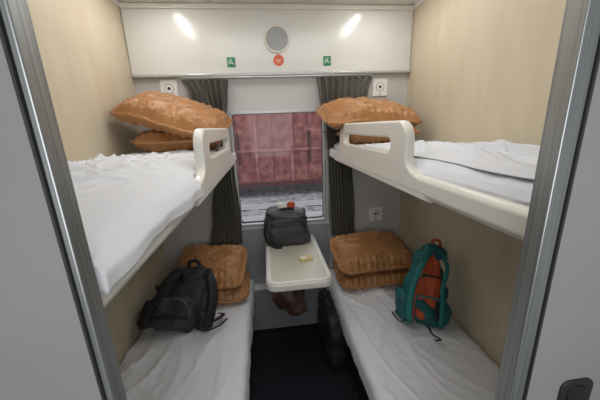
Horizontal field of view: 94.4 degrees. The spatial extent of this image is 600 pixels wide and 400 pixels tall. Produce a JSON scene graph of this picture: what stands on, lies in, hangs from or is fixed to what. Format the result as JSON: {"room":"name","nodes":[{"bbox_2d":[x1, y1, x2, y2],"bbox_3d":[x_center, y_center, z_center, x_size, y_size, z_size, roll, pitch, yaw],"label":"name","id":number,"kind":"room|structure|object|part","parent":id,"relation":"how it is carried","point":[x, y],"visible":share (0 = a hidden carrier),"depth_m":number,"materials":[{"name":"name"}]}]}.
{"room":"train carriage","nodes":[
{"label":"train carriage","id":0,"kind":"room"},
{"bbox_2d":[27,0,168,365],"bbox_3d":[-0.986,0.177,1.229,0.050,2.430,1.866,-4,15,-6],"label":"wall","id":1,"kind":"structure","parent":0,"point":[82,45],"depth_m":1.40,"materials":[{"name":"beige laminate"}]},
{"bbox_2d":[110,0,119,6],"bbox_3d":[-0.992,-0.966,0.857,0.012,0.030,1.710,-4,15,-6],"label":"trim","id":2,"kind":"structure","parent":1,"relation":"attached to","point":[115,2],"depth_m":1.64,"materials":[{"name":"beige plastic"}]},
{"bbox_2d":[100,128,236,307],"bbox_3d":[-0.662,-0.158,1.131,0.610,0.238,1.758,-4,15,-6],"label":"upper berth","id":3,"kind":"object","parent":1,"relation":"attached to","point":[210,169],"visible":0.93,"depth_m":0.99,"materials":[{"name":"beige plastic"}]},
{"bbox_2d":[68,146,222,293],"bbox_3d":[-0.648,-0.128,1.138,0.618,0.135,1.743,-4,15,-6],"label":"mattress","id":4,"kind":"object","parent":3,"relation":"on","point":[125,202],"visible":0.57,"depth_m":0.58,"materials":[{"name":"white fabric"}]},
{"bbox_2d":[130,129,221,152],"bbox_3d":[-0.715,-0.364,1.688,0.493,0.164,0.372,-3,15,-8],"label":"pillow","id":5,"kind":"object","parent":4,"relation":"on","point":[152,140],"visible":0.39,"depth_m":1.53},
{"bbox_2d":[110,91,231,138],"bbox_3d":[-0.721,-0.492,1.611,0.583,0.308,0.397,-2,15,-1],"label":"pillow","id":6,"kind":"object","parent":5,"relation":"on","point":[159,111],"visible":0.85,"depth_m":1.47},
{"bbox_3d":[-0.403,-0.229,1.362,0.034,0.238,1.082,-4,15,-6],"label":"guard rail","id":7,"kind":"part","parent":3,"relation":"part of","materials":[{"name":"beige plastic"}]},
{"bbox_2d":[117,0,418,4],"bbox_3d":[0.053,-0.950,0.484,2.700,0.050,2.990,-4,15,-6],"label":"ceiling","id":8,"kind":"structure","parent":0,"point":[340,2],"depth_m":1.77,"materials":[{"name":"white plastic"}]},
{"bbox_2d":[134,73,407,273],"bbox_3d":[-0.126,-0.107,2.178,1.900,2.430,0.090,-4,15,-6],"label":"wall","id":9,"kind":"structure","parent":0,"point":[300,93],"depth_m":2.09,"materials":[{"name":"grey plastic"}]},
{"bbox_2d":[159,80,178,95],"bbox_3d":[-0.876,-0.740,1.864,0.110,0.120,0.015,-4,15,-6],"label":"wall socket","id":10,"kind":"object","parent":9,"relation":"attached to","point":[167,86],"visible":0.82,"depth_m":1.86,"materials":[{"name":"white plastic"}]},
{"bbox_2d":[227,57,235,66],"bbox_3d":[-0.456,-0.913,1.841,0.052,0.060,0.004,-4,15,-6],"label":"sign","id":11,"kind":"object","parent":9,"relation":"attached to","point":[230,60],"visible":1,"depth_m":1.84,"materials":[{"name":"green plastic"}]},
{"bbox_2d":[120,9,412,74],"bbox_3d":[-0.156,-1.062,1.862,1.896,0.398,0.035,-4,15,-6],"label":"panel","id":12,"kind":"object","parent":9,"relation":"attached to","point":[158,41],"depth_m":1.83,"materials":[{"name":"white plastic"}]},
{"bbox_2d":[119,3,414,10],"bbox_3d":[-0.161,-1.245,1.791,1.896,0.028,0.020,-4,15,-6],"label":"trim","id":13,"kind":"structure","parent":9,"relation":"attached to","point":[122,5],"depth_m":1.77,"materials":[{"name":"beige plastic"}]},
{"bbox_2d":[131,70,410,78],"bbox_3d":[-0.148,-0.865,1.911,1.896,0.016,0.042,-4,15,-6],"label":"trim","id":14,"kind":"structure","parent":9,"relation":"attached to","point":[387,71],"depth_m":1.89,"materials":[{"name":"silver metal"}]},
{"bbox_2d":[180,74,371,79],"bbox_3d":[-0.138,-0.836,1.884,1.300,0.016,0.016,-4,15,-6],"label":"rail","id":15,"kind":"object","parent":9,"relation":"attached to","point":[323,75],"visible":1,"depth_m":1.88,"materials":[{"name":"silver metal"}]},
{"bbox_2d":[181,79,242,245],"bbox_3d":[-0.602,-0.217,1.968,0.298,1.186,0.087,-4,15,-6],"label":"curtain","id":16,"kind":"object","parent":15,"relation":"hanging from","point":[226,213],"visible":0.59,"depth_m":2.04,"materials":[{"name":"grey fabric"}]},
{"bbox_2d":[317,76,371,236],"bbox_3d":[0.335,-0.286,2.069,0.398,1.176,0.089,-4,15,-6],"label":"curtain","id":17,"kind":"object","parent":15,"relation":"hanging from","point":[340,178],"visible":0.73,"depth_m":2.09,"materials":[{"name":"grey fabric"}]},
{"bbox_2d":[263,24,289,53],"bbox_3d":[-0.154,-1.065,1.838,0.176,0.176,0.015,-4,15,-6],"label":"loudspeaker","id":18,"kind":"object","parent":9,"relation":"attached to","point":[276,37],"visible":1,"depth_m":1.83,"materials":[{"name":"beige plastic"}]},
{"bbox_2d":[266,26,287,50],"bbox_3d":[-0.154,-1.065,1.838,0.150,0.150,0.008,-4,15,-6],"label":"grille","id":19,"kind":"object","parent":18,"relation":"attached to","point":[276,36],"depth_m":1.83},
{"bbox_2d":[229,109,325,226],"bbox_3d":[-0.148,-0.234,2.121,0.686,0.851,0.068,-4,15,-6],"label":"window","id":20,"kind":"structure","parent":9,"relation":"in","point":[323,217],"depth_m":2.10,"materials":[{"name":"silver metal"}]},
{"bbox_2d":[273,55,283,65],"bbox_3d":[-0.144,-0.942,1.874,0.070,0.070,0.004,-4,15,-6],"label":"no smoking sign","id":21,"kind":"object","parent":9,"relation":"attached to","point":[278,60],"visible":1,"depth_m":1.87,"materials":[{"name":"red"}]},
{"bbox_2d":[242,223,329,283],"bbox_3d":[-0.100,0.596,2.313,0.705,0.800,0.008,-4,15,-6],"label":"trim","id":22,"kind":"structure","parent":9,"relation":"attached to","point":[253,240],"depth_m":2.25,"materials":[{"name":"grey plastic"}]},
{"bbox_2d":[266,234,331,291],"bbox_3d":[-0.029,0.629,1.964,0.387,0.530,0.710,-4,15,-6],"label":"folding table","id":23,"kind":"object","parent":9,"relation":"attached to","point":[285,271],"visible":0.9,"depth_m":1.72,"materials":[{"name":"beige plastic"}]},
{"bbox_2d":[264,206,310,248],"bbox_3d":[-0.100,0.186,2.076,0.347,0.288,0.203,-4,15,-7],"label":"shoulder bag","id":24,"kind":"object","parent":23,"relation":"on","point":[287,225],"visible":0.98,"depth_m":2.01,"materials":[{"name":"fabric"}]},
{"bbox_2d":[277,202,284,207],"bbox_3d":[-0.142,0.045,2.066,0.059,0.053,0.035,1,15,14],"label":"snack packet","id":25,"kind":"object","parent":24,"relation":"on","point":[279,205],"visible":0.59,"depth_m":2.05,"materials":[{"name":"white plastic"}]},
{"bbox_3d":[-0.102,0.076,2.025,0.138,0.050,0.019,-4,15,-7],"label":"carry handle","id":26,"kind":"part","parent":24,"relation":"part of","materials":[{"name":"black fabric"}]},
{"bbox_2d":[287,201,294,208],"bbox_3d":[-0.069,0.039,2.067,0.063,0.060,0.036,-8,16,-19],"label":"snack packet","id":27,"kind":"object","parent":24,"relation":"on","point":[291,204],"visible":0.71,"depth_m":2.05,"materials":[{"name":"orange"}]},
{"bbox_2d":[271,289,307,315],"bbox_3d":[-0.072,0.584,1.806,0.236,0.280,0.212,-4,15,-6],"label":"bag","id":28,"kind":"object","parent":23,"relation":"hanging from","point":[293,302],"visible":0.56,"depth_m":1.75,"materials":[{"name":"brown leather"}]},
{"bbox_2d":[298,254,312,261],"bbox_3d":[0.036,0.383,1.832,0.084,0.021,0.052,-9,16,-23],"label":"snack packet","id":29,"kind":"object","parent":23,"relation":"on","point":[307,257],"visible":1,"depth_m":1.82,"materials":[{"name":"yellow plastic"}]},
{"bbox_2d":[323,56,330,65],"bbox_3d":[0.186,-0.957,1.912,0.052,0.060,0.004,-4,15,-6],"label":"sign","id":30,"kind":"object","parent":9,"relation":"attached to","point":[326,59],"visible":1,"depth_m":1.91,"materials":[{"name":"green plastic"}]},
{"bbox_2d":[369,207,381,221],"bbox_3d":[0.620,0.117,2.277,0.110,0.120,0.015,-4,15,-6],"label":"wall socket","id":31,"kind":"object","parent":9,"relation":"attached to","point":[375,213],"visible":1,"depth_m":2.27,"materials":[{"name":"white plastic"}]},
{"bbox_2d":[372,79,386,96],"bbox_3d":[0.583,-0.820,2.029,0.110,0.120,0.015,-4,15,-6],"label":"wall socket","id":32,"kind":"object","parent":9,"relation":"attached to","point":[379,87],"visible":1,"depth_m":2.02,"materials":[{"name":"white plastic"}]},
{"bbox_2d":[0,39,599,399],"bbox_3d":[0.147,0.343,0.432,2.600,2.430,0.023,-4,15,-6],"label":"wall","id":33,"kind":"structure","parent":0,"point":[44,354],"depth_m":0.32,"materials":[{"name":"white plastic"}]},
{"bbox_2d":[0,0,599,399],"bbox_3d":[0.060,0.461,0.450,0.587,2.200,0.026,-4,15,-6],"label":"door frame","id":34,"kind":"structure","parent":33,"relation":"in","point":[580,30],"depth_m":0.32,"materials":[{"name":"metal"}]},
{"bbox_2d":[557,378,593,399],"bbox_3d":[0.442,0.314,0.447,0.058,0.062,0.005,-4,15,-6],"label":"door lock","id":35,"kind":"object","parent":33,"relation":"attached to","point":[581,388],"visible":1,"depth_m":0.44,"materials":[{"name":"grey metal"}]},
{"bbox_2d":[249,323,358,399],"bbox_3d":[0.146,1.448,1.128,2.700,0.060,3.010,-4,15,-6],"label":"floor","id":36,"kind":"structure","parent":0,"point":[288,363],"depth_m":1.96,"materials":[{"name":"carpet"}]},
{"bbox_2d":[253,283,325,330],"bbox_3d":[-0.082,0.877,2.344,0.680,0.400,0.074,-4,15,-6],"label":"wall panel","id":37,"kind":"object","parent":36,"relation":"on","point":[267,315],"visible":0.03,"depth_m":2.32,"materials":[{"name":"grey plastic"}]},
{"bbox_2d":[317,290,346,369],"bbox_3d":[0.231,0.925,2.058,0.176,0.469,0.455,-4,15,-6],"label":"duffel bag","id":38,"kind":"object","parent":36,"relation":"on","point":[330,331],"visible":0.89,"depth_m":1.88,"materials":[{"name":"black fabric"}]},
{"bbox_2d":[345,345,368,399],"bbox_3d":[0.652,1.064,1.615,0.632,0.395,1.758,-4,15,-6],"label":"lower berth","id":39,"kind":"object","parent":36,"relation":"on","point":[361,392],"visible":0.02,"depth_m":1.78,"materials":[{"name":"grey metal"}]},
{"bbox_2d":[325,269,499,399],"bbox_3d":[0.622,0.797,1.532,0.656,0.184,1.718,-4,15,-6],"label":"mattress","id":40,"kind":"object","parent":39,"relation":"on","point":[393,359],"visible":0.62,"depth_m":1.42,"materials":[{"name":"white fabric"}]},
{"bbox_2d":[333,261,408,290],"bbox_3d":[0.551,0.532,2.103,0.568,0.187,0.392,-3,15,-4],"label":"pillow","id":41,"kind":"object","parent":40,"relation":"on","point":[394,277],"visible":0.39,"depth_m":1.94,"materials":[{"name":"orange fabric"}]},
{"bbox_2d":[329,230,412,274],"bbox_3d":[0.524,0.375,2.070,0.568,0.237,0.402,-4,15,-8],"label":"pillow","id":42,"kind":"object","parent":41,"relation":"on","point":[354,253],"visible":0.98,"depth_m":1.96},
{"bbox_2d":[391,238,451,340],"bbox_3d":[0.710,0.499,1.596,0.302,0.496,0.358,10,19,38],"label":"backpack","id":43,"kind":"object","parent":40,"relation":"on","point":[422,296],"visible":1,"depth_m":1.56,"materials":[{"name":"teal fabric"}]},
{"bbox_3d":[0.689,0.490,1.567,0.204,0.337,0.022,-15,19,-40],"label":"strap trim","id":44,"kind":"part","parent":43,"relation":"part of","materials":[{"name":"orange"}]},
{"bbox_3d":[0.726,0.493,1.574,0.134,0.370,0.058,12,-1,7],"label":"panel","id":45,"kind":"part","parent":43,"relation":"part of","materials":[{"name":"orange fabric"}]},
{"bbox_3d":[0.792,0.305,1.641,0.146,0.093,0.125,9,-1,7],"label":"lid","id":46,"kind":"part","parent":43,"relation":"part of","materials":[{"name":"teal fabric"}]},
{"bbox_3d":[0.805,0.256,1.641,0.068,0.058,0.008,9,-1,7],"label":"carry handle","id":47,"kind":"part","parent":43,"relation":"part of","materials":[{"name":"fabric"}]},
{"bbox_3d":[0.784,0.575,1.583,0.044,0.225,0.050,7,-1,7],"label":"panel","id":48,"kind":"part","parent":43,"relation":"part of","materials":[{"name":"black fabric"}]},
{"bbox_3d":[-0.600,1.149,1.478,0.632,0.395,1.758,-4,15,-6],"label":"lower berth","id":49,"kind":"object","parent":36,"relation":"on","visible":0},
{"bbox_2d":[119,279,254,399],"bbox_3d":[-0.587,0.885,1.401,0.658,0.172,1.718,-4,15,-6],"label":"mattress","id":50,"kind":"object","parent":49,"relation":"on","point":[214,364],"visible":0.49,"depth_m":1.42,"materials":[{"name":"white fabric"}]},
{"bbox_2d":[136,259,227,332],"bbox_3d":[-0.688,0.584,1.652,0.502,0.405,0.289,-3,15,-1],"label":"backpack","id":51,"kind":"object","parent":50,"relation":"on","point":[186,300],"visible":1,"depth_m":1.61,"materials":[{"name":"black fabric"}]},
{"bbox_3d":[-0.640,0.401,1.700,0.101,0.080,0.019,-2,15,3],"label":"carry handle","id":52,"kind":"part","parent":51,"relation":"part of","materials":[{"name":"black fabric"}]},
{"bbox_2d":[217,269,249,305],"bbox_3d":[-0.606,0.610,1.986,0.491,0.194,0.392,-5,15,-9],"label":"pillow","id":53,"kind":"object","parent":50,"relation":"on","point":[227,296],"visible":0.21,"depth_m":1.85,"materials":[{"name":"orange fabric"}]},
{"bbox_2d":[175,244,246,289],"bbox_3d":[-0.626,0.458,1.943,0.491,0.234,0.399,-3,15,-3],"label":"pillow","id":54,"kind":"object","parent":53,"relation":"on","point":[228,262],"visible":0.75,"depth_m":1.89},
{"bbox_2d":[399,0,565,366],"bbox_3d":[0.949,0.045,1.440,0.050,2.430,1.866,-4,15,-6],"label":"wall","id":55,"kind":"structure","parent":0,"point":[482,70],"depth_m":1.42,"materials":[{"name":"beige laminate"}]},
{"bbox_2d":[414,0,426,8],"bbox_3d":[0.881,-1.094,1.062,0.012,0.030,1.710,-4,15,-6],"label":"trim","id":56,"kind":"structure","parent":55,"relation":"attached to","point":[420,2],"depth_m":1.82,"materials":[{"name":"beige plastic"}]},
{"bbox_2d":[328,120,528,240],"bbox_3d":[0.612,-0.244,1.271,0.610,0.238,1.758,-4,15,-6],"label":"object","id":57,"kind":"object","parent":55,"relation":"attached to","point":[396,167],"visible":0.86,"depth_m":0.92,"materials":[{"name":"beige plastic"}]},
{"bbox_3d":[0.315,-0.249,1.334,0.034,0.238,1.142,-4,15,-6],"label":"guard rail","id":58,"kind":"part","parent":57,"relation":"part of","materials":[{"name":"beige plastic"}]},
{"bbox_2d":[333,142,533,205],"bbox_3d":[0.621,-0.213,1.277,0.577,0.088,1.743,-4,15,-6],"label":"mattress","id":59,"kind":"object","parent":57,"relation":"on","point":[511,188],"visible":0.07,"depth_m":0.68,"materials":[{"name":"white fabric"}]},
{"bbox_2d":[337,126,419,144],"bbox_3d":[0.496,-0.434,1.824,0.470,0.170,0.372,-3,15,-5],"label":"pillow","id":60,"kind":"object","parent":59,"relation":"on","point":[353,139],"visible":0.28,"depth_m":1.68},
{"bbox_2d":[316,97,422,129],"bbox_3d":[0.438,-0.563,1.804,0.629,0.224,0.400,-5,15,-10],"label":"pillow","id":61,"kind":"object","parent":60,"relation":"on","point":[338,112],"visible":0.77,"depth_m":1.66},
{"bbox_2d":[376,139,539,179],"bbox_3d":[0.667,-0.178,0.955,0.529,0.044,1.034,-4,15,-6],"label":"sheet","id":62,"kind":"object","parent":59,"relation":"on","point":[501,156],"visible":0.71,"depth_m":0.83,"materials":[{"name":"white fabric"}]},
{"label":"outside","id":63,"kind":"structure","parent":0,"visible":0},
{"bbox_2d":[239,183,321,216],"bbox_3d":[-0.855,-0.157,8.802,28.000,0.100,10.800,-4,15,-6],"label":"bed","id":64,"kind":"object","parent":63,"point":[300,192],"visible":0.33,"depth_m":8.55,"materials":[{"name":"grey gravel"}]},
{"bbox_2d":[250,209,258,215],"bbox_3d":[-1.084,0.364,6.618,0.220,0.025,2.000,-4,15,-6],"label":"sleeper","id":65,"kind":"object","parent":64,"relation":"on","point":[252,212],"visible":0.21,"depth_m":6.78,"materials":[{"name":"concrete"}]},
{"bbox_2d":[232,112,321,187],"bbox_3d":[-1.015,-2.129,9.041,12.000,3.600,2.520,-4,15,-6],"label":"wagon","id":66,"kind":"object","parent":64,"relation":"on","point":[281,149],"visible":0.07,"depth_m":8.06,"materials":[{"name":"red paint"}]},
{"bbox_3d":[-1.747,-1.430,7.875,0.060,0.900,0.110,-4,15,-6],"label":"door handle","id":67,"kind":"part","parent":66,"relation":"part of","materials":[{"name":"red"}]},
{"bbox_3d":[-0.855,-1.434,8.013,12.000,0.070,0.080,-4,15,-6],"label":"waist rail","id":68,"kind":"part","parent":66,"relation":"part of","materials":[{"name":"metal"}]},
{"bbox_3d":[0.286,-1.568,8.097,0.060,0.900,0.110,-4,15,-6],"label":"door handle","id":69,"kind":"part","parent":66,"relation":"part of","materials":[{"name":"red"}]},
{"bbox_3d":[-0.489,0.324,6.683,0.220,0.025,2.000,-4,15,-6],"label":"sleeper","id":70,"kind":"object","parent":64,"relation":"on","visible":0},
{"bbox_2d":[241,200,321,209],"bbox_3d":[-0.652,0.136,7.134,18.000,0.120,0.120,-4,15,-6],"label":"rail","id":71,"kind":"object","parent":70,"relation":"on","point":[308,202],"visible":0.06,"depth_m":7.10,"materials":[{"name":"silver metal"}]},
{"bbox_2d":[242,211,322,221],"bbox_3d":[-0.530,0.385,6.173,18.000,0.120,0.120,-4,15,-6],"label":"rail","id":72,"kind":"object","parent":70,"relation":"on","point":[316,213],"visible":0.02,"depth_m":6.11,"materials":[{"name":"silver metal"}]}
]}

